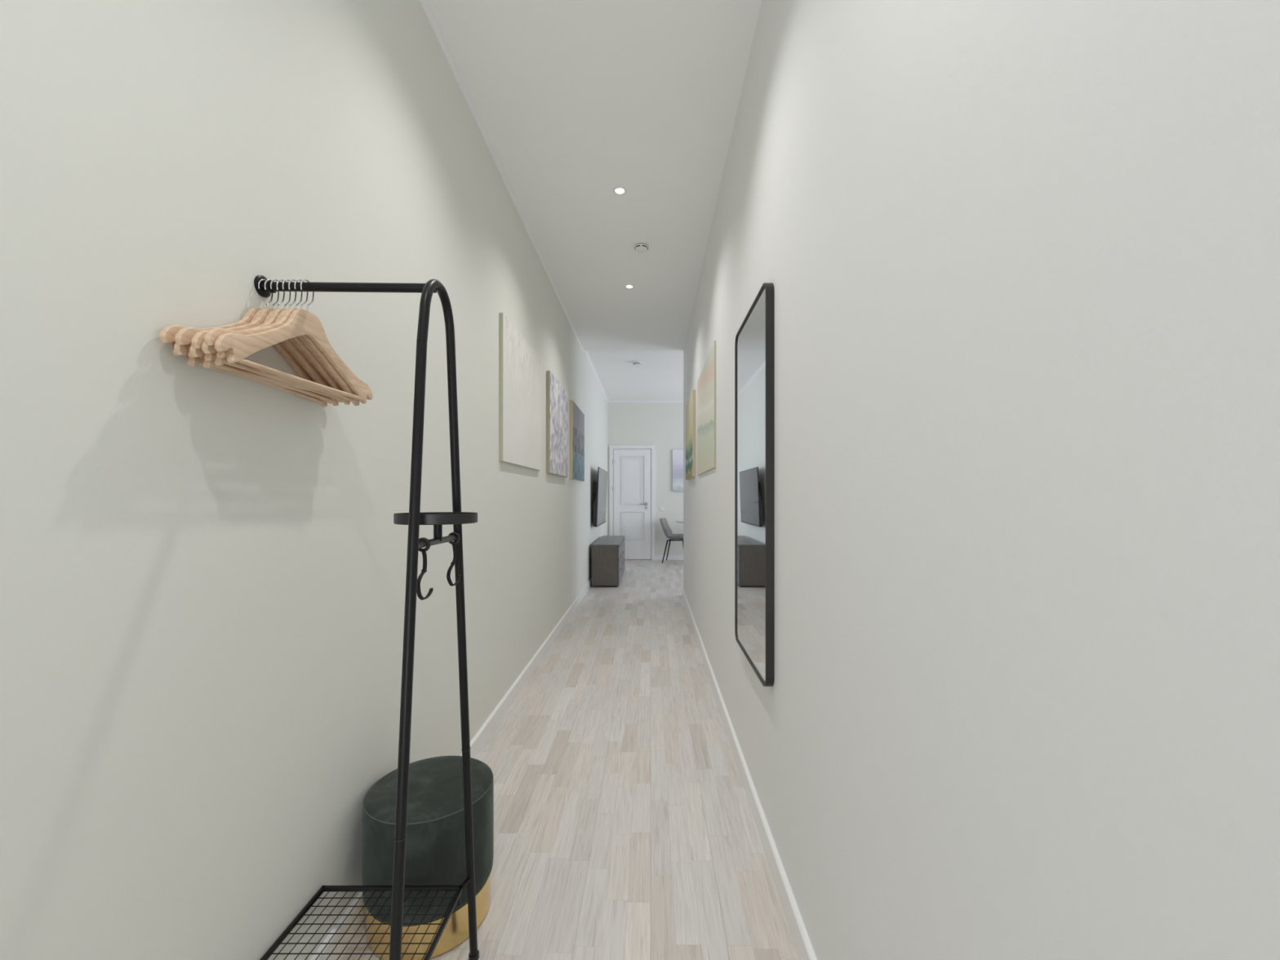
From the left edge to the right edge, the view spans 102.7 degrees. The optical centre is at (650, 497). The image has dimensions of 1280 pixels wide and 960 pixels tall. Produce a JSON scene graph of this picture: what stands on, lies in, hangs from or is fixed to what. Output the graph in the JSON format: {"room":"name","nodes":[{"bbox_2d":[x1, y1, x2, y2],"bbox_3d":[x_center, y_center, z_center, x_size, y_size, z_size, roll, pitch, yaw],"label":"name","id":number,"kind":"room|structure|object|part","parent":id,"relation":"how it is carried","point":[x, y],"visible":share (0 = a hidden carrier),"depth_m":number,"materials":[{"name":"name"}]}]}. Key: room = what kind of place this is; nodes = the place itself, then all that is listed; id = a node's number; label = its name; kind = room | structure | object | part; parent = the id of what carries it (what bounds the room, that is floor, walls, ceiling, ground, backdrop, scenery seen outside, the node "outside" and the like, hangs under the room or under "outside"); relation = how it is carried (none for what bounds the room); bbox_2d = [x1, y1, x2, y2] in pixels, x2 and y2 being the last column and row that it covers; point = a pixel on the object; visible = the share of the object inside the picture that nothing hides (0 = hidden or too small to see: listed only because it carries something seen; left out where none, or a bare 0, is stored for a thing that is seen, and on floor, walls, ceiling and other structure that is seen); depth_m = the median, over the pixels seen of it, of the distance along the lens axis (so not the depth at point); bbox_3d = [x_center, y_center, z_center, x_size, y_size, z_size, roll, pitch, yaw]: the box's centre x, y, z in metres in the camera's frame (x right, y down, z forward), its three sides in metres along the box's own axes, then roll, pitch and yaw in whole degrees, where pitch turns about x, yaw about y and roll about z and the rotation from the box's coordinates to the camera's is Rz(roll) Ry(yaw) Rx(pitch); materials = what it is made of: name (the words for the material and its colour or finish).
{"room":"apartment entrance hallway","nodes":[
{"label":"apartment entrance hallway","id":0,"kind":"room"},
{"bbox_2d":[0,0,608,959],"bbox_3d":[-0.865,-0.318,3.635,0.150,2.945,11.970,0,0,0],"label":"wall","id":1,"kind":"structure","parent":0,"point":[203,571],"depth_m":0.97,"materials":[{"name":"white paint"}]},
{"bbox_2d":[310,578,591,959],"bbox_3d":[-0.782,1.114,3.635,0.015,0.082,11.670,0,0,0],"label":"baseboard","id":2,"kind":"structure","parent":1,"relation":"attached to","point":[480,739],"depth_m":2.40,"materials":[{"name":"white paint"}]},
{"bbox_2d":[419,0,584,351],"bbox_3d":[-0.780,-1.710,1.900,0.020,0.020,8.200,0,0,0],"label":"trim","id":3,"kind":"structure","parent":1,"relation":"attached to","point":[425,4],"depth_m":2.39,"materials":[{"name":"white paint"}]},
{"bbox_2d":[499,312,541,470],"bbox_3d":[-0.779,-0.577,3.136,0.021,0.777,0.927,0,0,0],"label":"canvas","id":4,"kind":"object","parent":1,"relation":"attached to","point":[520,366],"visible":1,"depth_m":2.97,"materials":[{"name":"beige fabric"}]},
{"bbox_2d":[546,370,568,477],"bbox_3d":[-0.775,-0.573,4.300,0.029,0.775,0.840,0,0,0],"label":"canvas","id":5,"kind":"object","parent":1,"relation":"attached to","point":[557,397],"visible":1,"depth_m":4.14,"materials":[{"name":"beige"}]},
{"bbox_2d":[569,400,584,481],"bbox_3d":[-0.775,-0.567,5.457,0.029,0.767,0.875,0,0,0],"label":"canvas","id":6,"kind":"object","parent":1,"relation":"attached to","point":[576,415],"visible":1,"depth_m":5.28,"materials":[{"name":"blue fabric"}]},
{"bbox_2d":[584,350,608,402],"bbox_3d":[-0.772,-1.772,7.735,0.036,0.036,3.470,0,0,0],"label":"trim","id":7,"kind":"structure","parent":1,"relation":"attached to","point":[587,352],"depth_m":7.33,"materials":[{"name":"white paint"}]},
{"bbox_2d":[593,466,607,527],"bbox_3d":[-0.734,-0.004,7.440,0.109,0.792,1.380,0,0,0],"label":"television","id":8,"kind":"object","parent":1,"relation":"attached to","point":[600,488],"visible":1,"depth_m":7.15,"materials":[{"name":"black"}]},
{"bbox_2d":[340,560,799,959],"bbox_3d":[1.255,1.205,3.635,4.390,0.100,11.970,0,0,0],"label":"floor","id":9,"kind":"structure","parent":0,"point":[625,828],"depth_m":1.89,"materials":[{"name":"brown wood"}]},
{"bbox_2d":[253,275,479,959],"bbox_3d":[-0.577,0.353,1.069,0.426,1.606,0.454,0,0,0],"label":"clothes rack","id":10,"kind":"object","parent":9,"relation":"on","point":[414,518],"visible":1,"depth_m":1.04,"materials":[{"name":"black metal"}]},
{"bbox_2d":[159,279,331,406],"bbox_3d":[-0.777,-0.328,1.030,0.015,0.226,0.437,0,0,0],"label":"clothes hanger","id":11,"kind":"object","parent":10,"relation":"hanging from","point":[167,335],"visible":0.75,"depth_m":1.03,"materials":[{"name":"brown wood"}]},
{"bbox_2d":[173,279,326,396],"bbox_3d":[-0.765,-0.332,1.041,0.015,0.217,0.437,0,2,0],"label":"clothes hanger","id":12,"kind":"object","parent":10,"relation":"hanging from","point":[180,349],"visible":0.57,"depth_m":0.93,"materials":[{"name":"brown wood"}]},
{"bbox_2d":[174,279,342,405],"bbox_3d":[-0.753,-0.332,1.035,0.015,0.217,0.437,0,-2,0],"label":"clothes hanger","id":13,"kind":"object","parent":10,"relation":"hanging from","point":[184,335],"visible":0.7,"depth_m":1.04,"materials":[{"name":"brown wood"}]},
{"bbox_2d":[189,279,332,390],"bbox_3d":[-0.741,-0.328,1.046,0.015,0.225,0.437,0,0,0],"label":"clothes hanger","id":14,"kind":"object","parent":10,"relation":"hanging from","point":[193,352],"visible":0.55,"depth_m":0.94,"materials":[{"name":"brown wood"}]},
{"bbox_2d":[191,279,350,404],"bbox_3d":[-0.729,-0.332,1.037,0.015,0.217,0.437,0,-1,0],"label":"clothes hanger","id":15,"kind":"object","parent":10,"relation":"hanging from","point":[197,340],"visible":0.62,"depth_m":1.05,"materials":[{"name":"brown wood"}]},
{"bbox_2d":[201,279,344,391],"bbox_3d":[-0.717,-0.332,1.040,0.015,0.217,0.437,0,1,1],"label":"clothes hanger","id":16,"kind":"object","parent":10,"relation":"hanging from","point":[206,348],"visible":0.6,"depth_m":0.95,"materials":[{"name":"brown wood"}]},
{"bbox_2d":[204,279,359,405],"bbox_3d":[-0.705,-0.332,1.035,0.015,0.217,0.437,0,-2,1],"label":"clothes hanger","id":17,"kind":"object","parent":10,"relation":"hanging from","point":[211,335],"visible":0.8,"depth_m":1.01,"materials":[{"name":"brown wood"}]},
{"bbox_2d":[214,279,373,403],"bbox_3d":[-0.693,-0.332,1.039,0.015,0.217,0.437,0,0,1],"label":"clothes hanger","id":18,"kind":"object","parent":10,"relation":"hanging from","point":[301,322],"visible":1,"depth_m":1.00,"materials":[{"name":"brown wood"}]},
{"bbox_3d":[-0.614,-0.429,1.046,0.344,0.019,0.018,0,0,-2],"label":"hanging rail","id":19,"kind":"part","parent":10,"relation":"part of","materials":[{"name":"black metal"}]},
{"bbox_3d":[-0.617,0.935,1.064,0.338,0.010,0.328,0,0,0],"label":"shelf frame","id":20,"kind":"part","parent":10,"relation":"part of","materials":[{"name":"black metal"}]},
{"bbox_3d":[-0.443,0.427,0.922,0.019,1.457,0.156,0,0,0],"label":"leg","id":21,"kind":"part","parent":10,"relation":"part of","materials":[{"name":"black"}]},
{"bbox_2d":[416,537,433,599],"bbox_3d":[-0.439,0.139,0.995,0.035,0.121,0.012,0,0,13],"label":"hook","id":22,"kind":"object","parent":10,"relation":"hanging from","point":[424,570],"visible":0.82,"depth_m":0.99,"materials":[{"name":"black metal"}]},
{"bbox_2d":[393,511,477,524],"bbox_3d":[-0.445,0.043,1.065,0.161,0.020,0.161,0,0,0],"label":"round tray","id":23,"kind":"object","parent":10,"relation":"on","point":[428,517],"depth_m":1.00,"materials":[{"name":"black metal"}]},
{"bbox_3d":[-0.443,0.070,1.065,0.017,0.041,0.017,0,0,0],"label":"tray post","id":24,"kind":"part","parent":10,"relation":"part of","materials":[{"name":"black metal"}]},
{"bbox_2d":[446,532,461,586],"bbox_3d":[-0.441,0.139,1.151,0.036,0.121,0.013,0,0,17],"label":"hook","id":25,"kind":"object","parent":10,"relation":"hanging from","point":[453,543],"visible":0.88,"depth_m":1.15,"materials":[{"name":"black metal"}]},
{"bbox_3d":[-0.443,0.427,1.210,0.019,1.457,0.164,0,0,0],"label":"leg","id":26,"kind":"part","parent":10,"relation":"part of","materials":[{"name":"black"}]},
{"bbox_2d":[362,755,493,959],"bbox_3d":[-0.611,0.972,1.424,0.334,0.367,0.334,0,0,0],"label":"round ottoman","id":27,"kind":"object","parent":9,"relation":"on","point":[436,851],"visible":0.8,"depth_m":1.30,"materials":[{"name":"fabric"}]},
{"bbox_2d":[591,535,625,586],"bbox_3d":[-0.576,0.881,7.329,0.363,0.548,1.547,0,0,0],"label":"chest","id":28,"kind":"object","parent":9,"relation":"on","point":[608,552],"visible":1,"depth_m":6.56,"materials":[{"name":"grey wood"}]},
{"bbox_3d":[-0.413,0.716,6.943,0.018,0.158,0.760,0,0,0],"label":"drawer","id":29,"kind":"part","parent":28,"relation":"part of","materials":[{"name":"grey"}]},
{"bbox_3d":[-0.413,0.881,6.943,0.018,0.158,0.760,0,0,0],"label":"drawer","id":30,"kind":"part","parent":28,"relation":"part of","materials":[{"name":"grey"}]},
{"bbox_3d":[-0.413,1.046,6.943,0.018,0.158,0.760,0,0,0],"label":"drawer","id":31,"kind":"part","parent":28,"relation":"part of","materials":[{"name":"grey"}]},
{"bbox_3d":[-0.413,0.716,7.714,0.018,0.158,0.760,0,0,0],"label":"drawer","id":32,"kind":"part","parent":28,"relation":"part of","materials":[{"name":"grey wood"}]},
{"bbox_3d":[-0.413,0.881,7.714,0.018,0.158,0.760,0,0,0],"label":"drawer","id":33,"kind":"part","parent":28,"relation":"part of","materials":[{"name":"grey wood"}]},
{"bbox_3d":[-0.413,1.046,7.714,0.018,0.158,0.760,0,0,0],"label":"drawer","id":34,"kind":"part","parent":28,"relation":"part of","materials":[{"name":"grey wood"}]},
{"bbox_2d":[659,517,683,563],"bbox_3d":[0.429,0.766,9.150,0.522,0.782,0.463,0,0,12],"label":"dining chair","id":35,"kind":"object","parent":9,"relation":"on","point":[667,530],"visible":0.79,"depth_m":9.03,"materials":[{"name":"grey fabric"}]},
{"bbox_3d":[0.256,0.957,9.005,0.121,0.400,0.026,0,0,-23],"label":"leg","id":36,"kind":"part","parent":35,"relation":"part of","materials":[{"name":"black metal"}]},
{"bbox_3d":[0.330,0.957,9.353,0.026,0.400,0.121,0,0,-43],"label":"leg","id":37,"kind":"part","parent":35,"relation":"part of","materials":[{"name":"black metal"}]},
{"bbox_3d":[0.474,0.759,9.141,0.310,0.026,0.320,0,0,12],"label":"under frame","id":38,"kind":"part","parent":35,"relation":"part of","materials":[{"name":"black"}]},
{"bbox_2d":[427,0,761,399],"bbox_3d":[1.255,-1.815,3.635,4.390,0.190,11.970,0,0,0],"label":"ceiling","id":39,"kind":"structure","parent":0,"point":[576,101],"depth_m":2.45,"materials":[{"name":"paint"}]},
{"bbox_2d":[612,186,626,195],"bbox_3d":[-0.172,-1.717,2.867,0.080,0.006,0.080,0,0,0],"label":"recessed light","id":40,"kind":"object","parent":39,"relation":"in","point":[620,190],"visible":1,"depth_m":2.86,"materials":[{"name":"white plastic"}]},
{"bbox_2d":[624,284,634,288],"bbox_3d":[-0.172,-1.717,4.170,0.080,0.006,0.080,0,0,0],"label":"recessed light","id":41,"kind":"object","parent":39,"relation":"in","point":[627,286],"visible":1,"depth_m":4.16,"materials":[{"name":"white plastic"}]},
{"bbox_2d":[632,360,641,365],"bbox_3d":[-0.180,-1.768,6.780,0.116,0.043,0.116,0,0,0],"label":"smoke detector","id":42,"kind":"object","parent":39,"relation":"attached to","point":[635,362],"visible":1,"depth_m":6.74,"materials":[{"name":"white plastic"}]},
{"bbox_2d":[633,240,648,252],"bbox_3d":[-0.062,-1.698,3.480,0.104,0.043,0.104,0,0,0],"label":"smoke detector","id":43,"kind":"object","parent":39,"relation":"attached to","point":[641,246],"visible":1,"depth_m":3.45,"materials":[{"name":"white plastic"}]},
{"bbox_3d":[-0.062,-1.713,3.480,0.104,0.014,0.104,0,0,0],"label":"plate","id":44,"kind":"part","parent":43,"relation":"part of","materials":[{"name":"white plastic"}]},
{"bbox_2d":[608,402,683,559],"bbox_3d":[1.255,-0.318,9.545,4.090,2.945,0.150,0,0,0],"label":"wall","id":45,"kind":"structure","parent":0,"point":[660,425],"depth_m":9.47,"materials":[{"name":"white paint"}]},
{"bbox_2d":[609,445,654,559],"bbox_3d":[-0.337,0.100,9.428,0.839,2.110,0.085,0,0,0],"label":"door","id":46,"kind":"structure","parent":45,"relation":"in","point":[633,488],"depth_m":9.44,"materials":[{"name":"white paint"}]},
{"bbox_3d":[-0.340,0.535,9.460,0.414,0.494,0.018,0,0,0],"label":"panel","id":47,"kind":"part","parent":46,"relation":"part of","materials":[{"name":"white paint"}]},
{"bbox_3d":[-0.340,-0.305,9.460,0.414,0.874,0.018,0,0,0],"label":"panel","id":48,"kind":"part","parent":46,"relation":"part of","materials":[{"name":"white paint"}]},
{"bbox_2d":[608,400,683,402],"bbox_3d":[1.255,-1.772,9.452,4.090,0.036,0.036,0,0,0],"label":"trim","id":49,"kind":"structure","parent":45,"relation":"attached to","point":[609,401],"depth_m":9.46,"materials":[{"name":"white paint"}]},
{"bbox_2d":[659,506,664,511],"bbox_3d":[0.213,0.222,9.464,0.080,0.080,0.012,0,0,0],"label":"light switch","id":50,"kind":"object","parent":45,"relation":"attached to","point":[661,508],"visible":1,"depth_m":9.46,"materials":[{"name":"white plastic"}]},
{"bbox_2d":[654,555,683,559],"bbox_3d":[1.692,1.114,9.463,3.216,0.082,0.015,0,0,0],"label":"baseboard","id":51,"kind":"structure","parent":45,"relation":"attached to","point":[656,557],"depth_m":9.46,"materials":[{"name":"white paint"}]},
{"bbox_2d":[672,449,683,491],"bbox_3d":[0.853,-0.495,9.455,0.895,0.770,0.030,0,0,0],"label":"canvas","id":52,"kind":"object","parent":45,"relation":"attached to","point":[677,455],"visible":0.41,"depth_m":9.44,"materials":[{"name":"grey"}]},
{"bbox_2d":[683,0,1279,959],"bbox_3d":[0.461,-0.282,1.825,0.150,2.875,8.350,0,0,0],"label":"wall","id":53,"kind":"structure","parent":0,"point":[1021,258],"depth_m":0.54,"materials":[{"name":"white paint"}]},
{"bbox_2d":[685,389,695,479],"bbox_3d":[0.371,-0.549,4.785,0.029,0.742,0.830,0,0,0],"label":"canvas","id":54,"kind":"object","parent":53,"relation":"attached to","point":[691,405],"visible":1,"depth_m":4.51,"materials":[{"name":"yellow fabric"}]},
{"bbox_2d":[697,340,715,475],"bbox_3d":[0.381,-0.550,3.560,0.011,0.750,1.080,0,0,0],"label":"canvas","id":55,"kind":"object","parent":53,"relation":"attached to","point":[706,383],"visible":1,"depth_m":3.38,"materials":[{"name":"beige fabric"}]},
{"bbox_2d":[682,588,817,959],"bbox_3d":[0.379,1.114,1.907,0.015,0.082,8.215,0,0,0],"label":"baseboard","id":56,"kind":"structure","parent":53,"relation":"attached to","point":[801,940],"depth_m":1.69,"materials":[{"name":"white paint"}]},
{"bbox_2d":[734,283,774,686],"bbox_3d":[0.373,-0.040,1.889,0.026,1.284,0.587,0,0,0],"label":"wall mirror","id":57,"kind":"object","parent":53,"relation":"attached to","point":[754,343],"visible":1,"depth_m":1.75,"materials":[{"name":"black mirror"}]}
]}

